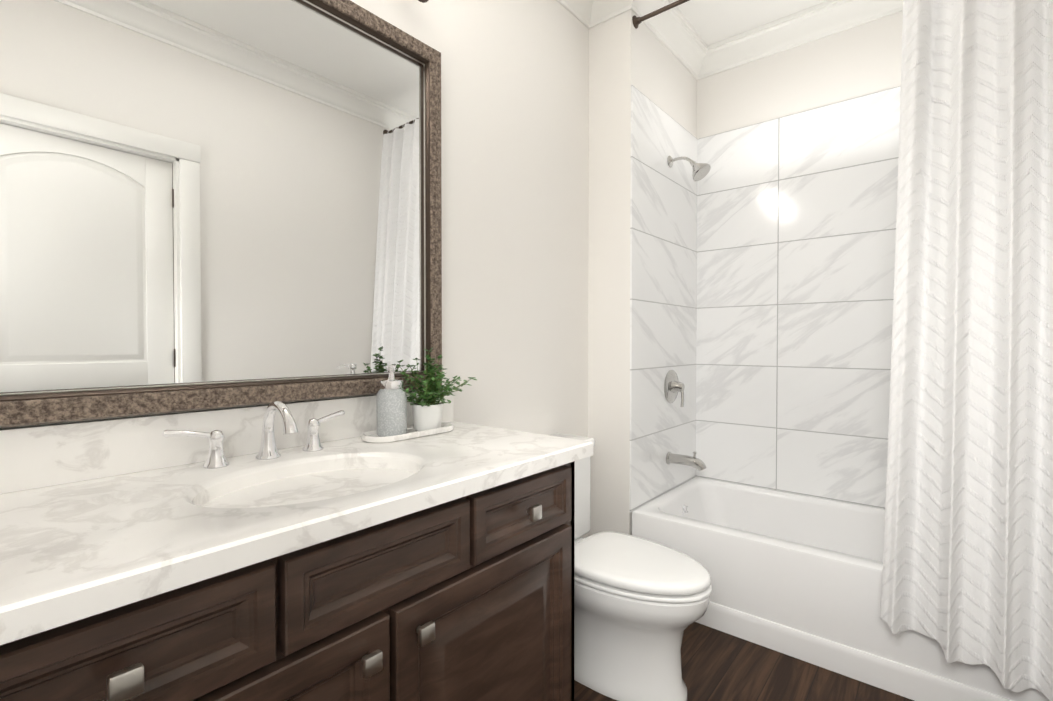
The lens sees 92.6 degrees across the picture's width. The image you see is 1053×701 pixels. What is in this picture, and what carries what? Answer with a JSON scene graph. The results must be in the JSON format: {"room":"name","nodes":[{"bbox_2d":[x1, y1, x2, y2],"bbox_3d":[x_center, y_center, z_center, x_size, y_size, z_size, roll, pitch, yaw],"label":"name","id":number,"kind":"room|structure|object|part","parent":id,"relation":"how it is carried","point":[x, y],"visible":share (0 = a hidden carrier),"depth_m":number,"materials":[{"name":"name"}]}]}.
{"room":"bathroom","nodes":[
{"label":"bathroom","id":0,"kind":"room"},
{"bbox_2d":[0,0,588,537],"bbox_3d":[-0.310,-0.258,1.794,0.100,2.810,3.600,1,1,40],"label":"wall","id":1,"kind":"structure","parent":0,"point":[514,190],"depth_m":2.02,"materials":[{"name":"white paint"}]},
{"bbox_2d":[0,0,441,427],"bbox_3d":[-0.656,-0.425,1.253,0.048,1.115,1.130,1,1,40],"label":"mirror","id":2,"kind":"object","parent":1,"relation":"attached to","point":[209,204],"visible":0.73,"depth_m":1.17,"materials":[{"name":"brown metal"}]},
{"bbox_2d":[0,391,453,490],"bbox_3d":[-0.666,0.196,1.270,0.022,0.116,1.268,1,1,40],"label":"backsplash","id":3,"kind":"structure","parent":1,"relation":"attached to","point":[41,455],"depth_m":1.04,"materials":[{"name":"white stone"}]},
{"bbox_2d":[556,0,615,28],"bbox_3d":[-0.481,-1.598,1.396,0.120,0.117,2.600,1,1,40],"label":"crown molding","id":4,"kind":"structure","parent":1,"relation":"attached to","point":[591,13],"depth_m":2.35,"materials":[{"name":"white paint"}]},
{"bbox_2d":[588,10,696,536],"bbox_3d":[0.644,-0.272,2.691,0.225,2.810,0.800,1,1,40],"label":"wall","id":5,"kind":"structure","parent":0,"point":[625,54],"depth_m":2.39,"materials":[{"name":"white paint"}]},
{"bbox_2d":[612,0,711,75],"bbox_3d":[0.699,-1.615,2.497,0.112,0.117,0.797,1,1,40],"label":"crown molding","id":6,"kind":"structure","parent":5,"relation":"attached to","point":[674,32],"depth_m":2.55,"materials":[{"name":"white paint"}]},
{"bbox_2d":[629,85,697,512],"bbox_3d":[0.732,-0.235,2.615,0.008,1.960,0.790,1,1,40],"label":"wall tile","id":7,"kind":"structure","parent":5,"relation":"attached to","point":[663,268],"depth_m":2.54,"materials":[{"name":"tile"}]},
{"bbox_2d":[664,370,684,406],"bbox_3d":[0.794,0.196,2.626,0.080,0.190,0.176,1,1,40],"label":"shower valve","id":8,"kind":"object","parent":7,"relation":"attached to","point":[673,386],"visible":0.98,"depth_m":2.61,"materials":[{"name":"grey metal"}]},
{"bbox_2d":[666,451,705,470],"bbox_3d":[0.820,0.558,2.571,0.199,0.094,0.064,1,1,40],"label":"tub spout","id":9,"kind":"object","parent":7,"relation":"attached to","point":[696,463],"visible":1,"depth_m":2.55,"materials":[{"name":"grey metal"}]},
{"bbox_2d":[667,155,710,180],"bbox_3d":[0.823,-0.931,2.546,0.210,0.157,0.102,1,1,40],"label":"shower head","id":10,"kind":"object","parent":7,"relation":"attached to","point":[700,171],"visible":1,"depth_m":2.51},
{"bbox_2d":[574,622,913,700],"bbox_3d":[0.402,1.185,1.225,1.950,0.060,3.600,1,1,40],"label":"floor","id":11,"kind":"structure","parent":0,"point":[717,665],"depth_m":1.76,"materials":[{"name":"brown wood"}]},
{"bbox_2d":[0,451,592,700],"bbox_3d":[-0.448,0.725,1.097,0.584,0.860,1.260,1,1,40],"label":"bathroom vanity","id":12,"kind":"object","parent":11,"relation":"on","point":[317,550],"depth_m":0.88,"materials":[{"name":"brown wood"}]},
{"bbox_2d":[0,419,592,630],"bbox_3d":[-0.447,0.276,1.093,0.586,0.038,1.280,1,1,40],"label":"countertop","id":13,"kind":"structure","parent":12,"relation":"on","point":[64,546],"depth_m":0.82,"materials":[{"name":"white stone"}]},
{"bbox_2d":[164,401,347,466],"bbox_3d":[-0.579,0.187,1.172,0.158,0.138,0.403,1,1,40],"label":"faucet","id":14,"kind":"object","parent":13,"relation":"on","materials":[{"name":"silver metal"}]},
{"bbox_2d":[200,455,419,514],"bbox_3d":[-0.432,0.359,1.053,0.350,0.150,0.477,1,1,40],"label":"sink","id":15,"kind":"object","parent":13,"relation":"in","point":[269,490],"depth_m":1.11,"materials":[{"name":"white ceramic"}]},
{"bbox_2d":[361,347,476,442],"bbox_3d":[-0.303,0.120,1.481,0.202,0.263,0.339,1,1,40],"label":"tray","id":16,"kind":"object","parent":13,"relation":"on","point":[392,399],"visible":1,"depth_m":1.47,"materials":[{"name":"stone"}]},
{"bbox_2d":[376,388,406,436],"bbox_3d":[-0.386,0.172,1.442,0.084,0.140,0.084,1,1,40],"label":"soap bottle","id":17,"kind":"object","parent":16,"relation":"on","point":[391,403],"depth_m":1.41,"materials":[{"name":"grey glass"}]},
{"bbox_2d":[412,402,442,430],"bbox_3d":[-0.303,0.202,1.540,0.092,0.078,0.092,1,1,40],"label":"pot","id":18,"kind":"object","parent":16,"relation":"on","point":[425,418],"depth_m":1.50,"materials":[{"name":"white ceramic"}]},
{"bbox_2d":[396,347,476,406],"bbox_3d":[-0.275,0.081,1.514,0.202,0.186,0.253,1,1,40],"label":"plant","id":19,"kind":"object","parent":16,"relation":"on","point":[432,391],"depth_m":1.51,"materials":[{"name":"green plant"}]},
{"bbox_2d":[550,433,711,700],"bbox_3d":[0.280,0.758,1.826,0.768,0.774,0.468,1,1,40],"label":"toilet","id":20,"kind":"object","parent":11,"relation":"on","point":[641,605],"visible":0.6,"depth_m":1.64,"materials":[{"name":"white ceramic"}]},
{"bbox_3d":[0.064,0.569,2.003,0.206,0.400,0.468,1,1,40],"label":"tank","id":21,"kind":"part","parent":20,"relation":"part of","materials":[{"name":"white ceramic"}]},
{"bbox_3d":[0.377,0.745,1.746,0.516,0.058,0.384,1,1,40],"label":"seat","id":22,"kind":"part","parent":20,"relation":"part of","materials":[{"name":"white ceramic"}]},
{"bbox_2d":[632,477,1049,700],"bbox_3d":[1.309,0.941,2.140,1.505,0.399,0.808,1,1,40],"label":"bathtub","id":23,"kind":"object","parent":11,"relation":"on","point":[797,576],"visible":0.69,"depth_m":1.94,"materials":[{"name":"white ceramic"}]},
{"bbox_2d":[672,0,827,45],"bbox_3d":[0.402,-1.684,1.182,1.950,0.060,3.600,1,1,40],"label":"ceiling","id":24,"kind":"structure","parent":0,"point":[711,22],"depth_m":2.50,"materials":[{"name":"white paint"}]},
{"bbox_2d":[697,11,902,138],"bbox_3d":[1.518,-0.270,2.551,1.750,2.810,0.100,1,1,40],"label":"wall","id":25,"kind":"structure","parent":0,"point":[859,60],"depth_m":2.55,"materials":[{"name":"white paint"}]},
{"bbox_2d":[693,0,902,79],"bbox_3d":[1.504,-1.613,2.415,1.425,0.117,0.097,1,1,40],"label":"crown molding","id":26,"kind":"structure","parent":25,"relation":"attached to","point":[830,17],"depth_m":2.53,"materials":[{"name":"white paint"}]},
{"bbox_2d":[696,86,900,508],"bbox_3d":[1.570,-0.233,2.438,1.525,1.960,0.008,1,1,40],"label":"wall tile","id":27,"kind":"structure","parent":25,"relation":"attached to","point":[796,226],"depth_m":2.57,"materials":[{"name":"tile"}]},
{"bbox_3d":[1.588,-0.249,1.186,0.100,2.810,2.115,1,1,40],"label":"wall","id":28,"kind":"structure","parent":0,"visible":0},
{"bbox_2d":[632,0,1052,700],"bbox_3d":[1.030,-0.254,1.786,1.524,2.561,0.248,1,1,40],"label":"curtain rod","id":29,"kind":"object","parent":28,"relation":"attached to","point":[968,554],"visible":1,"depth_m":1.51,"materials":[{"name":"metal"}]},
{"bbox_2d":[881,0,1052,700],"bbox_3d":[1.397,-0.242,1.482,0.548,2.545,0.248,1,1,40],"label":"shower curtain","id":30,"kind":"object","parent":29,"relation":"hanging from","point":[968,550],"depth_m":1.51,"materials":[{"name":"fabric"}]}
]}

